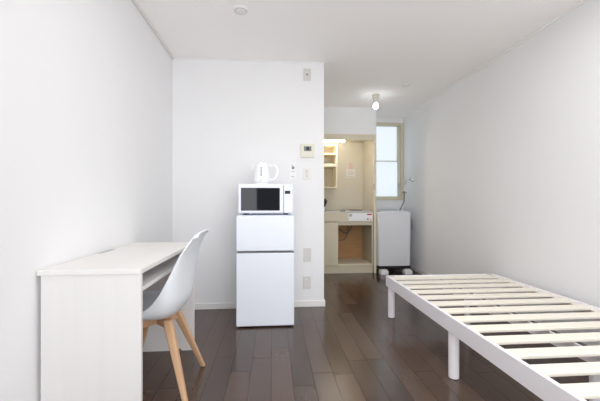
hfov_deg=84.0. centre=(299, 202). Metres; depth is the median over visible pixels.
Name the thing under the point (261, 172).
electric kettle
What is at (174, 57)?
trim
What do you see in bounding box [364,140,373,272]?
wall
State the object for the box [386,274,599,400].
frame
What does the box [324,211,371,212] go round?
countertop
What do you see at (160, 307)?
desk chair
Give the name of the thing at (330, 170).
wall shelf
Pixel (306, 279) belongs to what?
power outlet
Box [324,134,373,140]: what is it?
trim
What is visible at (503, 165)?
wall
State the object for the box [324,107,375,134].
wall
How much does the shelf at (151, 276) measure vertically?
0.018 m
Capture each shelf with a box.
[143,256,178,289]
[324,144,336,188]
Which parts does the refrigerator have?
door, door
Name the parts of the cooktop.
hob plate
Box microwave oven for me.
[238,184,292,214]
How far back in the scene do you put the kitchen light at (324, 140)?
4.88 m
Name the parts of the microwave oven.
door glass, control panel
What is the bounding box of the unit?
[324,211,372,273]
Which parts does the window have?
sash, sash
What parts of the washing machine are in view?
control panel, lid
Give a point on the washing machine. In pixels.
(393, 226)
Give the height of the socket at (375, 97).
0.108 m
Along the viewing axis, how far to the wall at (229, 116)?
3.19 m
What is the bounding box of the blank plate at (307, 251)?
[304,248,310,261]
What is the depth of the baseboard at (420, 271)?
4.75 m
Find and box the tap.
[402,177,412,193]
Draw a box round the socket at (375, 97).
[372,94,379,103]
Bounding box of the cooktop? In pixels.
[345,210,371,220]
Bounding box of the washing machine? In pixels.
[376,209,410,268]
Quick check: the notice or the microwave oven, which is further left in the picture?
the microwave oven
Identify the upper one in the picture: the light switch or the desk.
the light switch
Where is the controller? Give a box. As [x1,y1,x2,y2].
[301,144,313,157]
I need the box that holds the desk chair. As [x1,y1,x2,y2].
[143,230,208,400]
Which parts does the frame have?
leg, rail, rail, leg, leg, rail, rail, leg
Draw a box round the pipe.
[338,225,351,240]
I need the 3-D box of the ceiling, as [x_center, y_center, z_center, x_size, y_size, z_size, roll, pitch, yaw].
[0.403,-1.425,2.240,3.255,0.100,6.300,0,0,-5]
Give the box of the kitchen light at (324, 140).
[324,140,344,141]
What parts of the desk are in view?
panel, panel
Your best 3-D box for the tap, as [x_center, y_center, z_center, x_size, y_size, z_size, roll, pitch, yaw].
[1.632,-0.265,5.061,0.162,0.249,0.065,0,0,6]
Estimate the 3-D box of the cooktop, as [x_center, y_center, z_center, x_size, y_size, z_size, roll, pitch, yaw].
[0.849,0.179,4.993,0.350,0.157,0.504,0,0,-5]
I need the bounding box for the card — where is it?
[289,163,295,179]
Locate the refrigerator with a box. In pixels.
[236,213,293,326]
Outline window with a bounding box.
[376,122,403,199]
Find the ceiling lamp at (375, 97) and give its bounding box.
[372,94,379,108]
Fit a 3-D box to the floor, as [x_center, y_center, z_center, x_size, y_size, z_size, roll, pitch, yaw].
[0.403,1.060,2.240,3.255,0.100,6.300,0,0,-5]
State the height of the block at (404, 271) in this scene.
0.071 m
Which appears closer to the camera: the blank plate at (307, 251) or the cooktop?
the blank plate at (307, 251)
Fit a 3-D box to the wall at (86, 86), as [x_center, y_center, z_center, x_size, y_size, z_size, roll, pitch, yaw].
[-1.084,-0.182,1.056,0.100,2.385,4.180,0,0,-5]
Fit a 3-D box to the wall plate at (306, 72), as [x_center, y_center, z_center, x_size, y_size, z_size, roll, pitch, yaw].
[0.069,-1.249,3.241,0.072,0.118,0.010,0,0,-5]
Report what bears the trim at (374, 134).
attached to the wall at (337, 120)
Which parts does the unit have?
door, panel, rail, panel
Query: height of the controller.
0.134 m
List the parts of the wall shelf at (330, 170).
panel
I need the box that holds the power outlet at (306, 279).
[303,276,310,288]
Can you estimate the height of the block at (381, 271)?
0.071 m
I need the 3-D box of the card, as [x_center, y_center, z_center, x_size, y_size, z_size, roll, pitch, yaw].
[-0.073,-0.310,3.233,0.061,0.164,0.004,0,0,-5]
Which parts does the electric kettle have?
handle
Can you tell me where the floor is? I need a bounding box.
[143,268,588,400]
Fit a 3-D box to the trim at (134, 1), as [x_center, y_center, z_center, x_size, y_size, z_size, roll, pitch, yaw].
[-1.029,-1.365,1.111,0.018,0.020,4.080,0,0,-5]
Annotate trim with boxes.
[132,0,173,58]
[174,57,324,64]
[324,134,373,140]
[374,134,375,272]
[403,0,586,118]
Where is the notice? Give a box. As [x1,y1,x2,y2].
[346,163,354,177]
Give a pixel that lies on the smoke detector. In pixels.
(239, 9)
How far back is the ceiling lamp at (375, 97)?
4.21 m
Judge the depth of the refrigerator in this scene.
2.70 m
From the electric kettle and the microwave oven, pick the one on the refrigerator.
the microwave oven
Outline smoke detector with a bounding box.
[234,5,247,14]
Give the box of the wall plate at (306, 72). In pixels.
[303,69,310,80]
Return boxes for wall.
[0,0,172,400]
[173,59,323,302]
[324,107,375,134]
[324,118,402,212]
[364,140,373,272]
[403,0,599,345]
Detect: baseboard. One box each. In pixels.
[195,299,324,309]
[410,265,588,345]
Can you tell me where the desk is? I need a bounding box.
[37,242,194,400]
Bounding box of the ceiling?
[136,0,582,117]
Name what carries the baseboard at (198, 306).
attached to the wall at (229, 116)
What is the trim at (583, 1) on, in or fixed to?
attached to the wall at (503, 165)
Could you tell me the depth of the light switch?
3.24 m
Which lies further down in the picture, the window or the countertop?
the countertop
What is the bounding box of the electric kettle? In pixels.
[252,162,278,183]
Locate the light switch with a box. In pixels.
[303,167,310,179]
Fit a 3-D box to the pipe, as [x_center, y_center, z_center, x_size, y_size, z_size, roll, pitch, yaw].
[0.676,0.411,5.204,0.282,0.375,0.143,0,0,6]
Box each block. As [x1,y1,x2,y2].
[379,269,388,274]
[402,269,411,274]
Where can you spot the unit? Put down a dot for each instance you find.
(354, 254)
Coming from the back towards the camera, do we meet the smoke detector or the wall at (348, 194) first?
the wall at (348, 194)

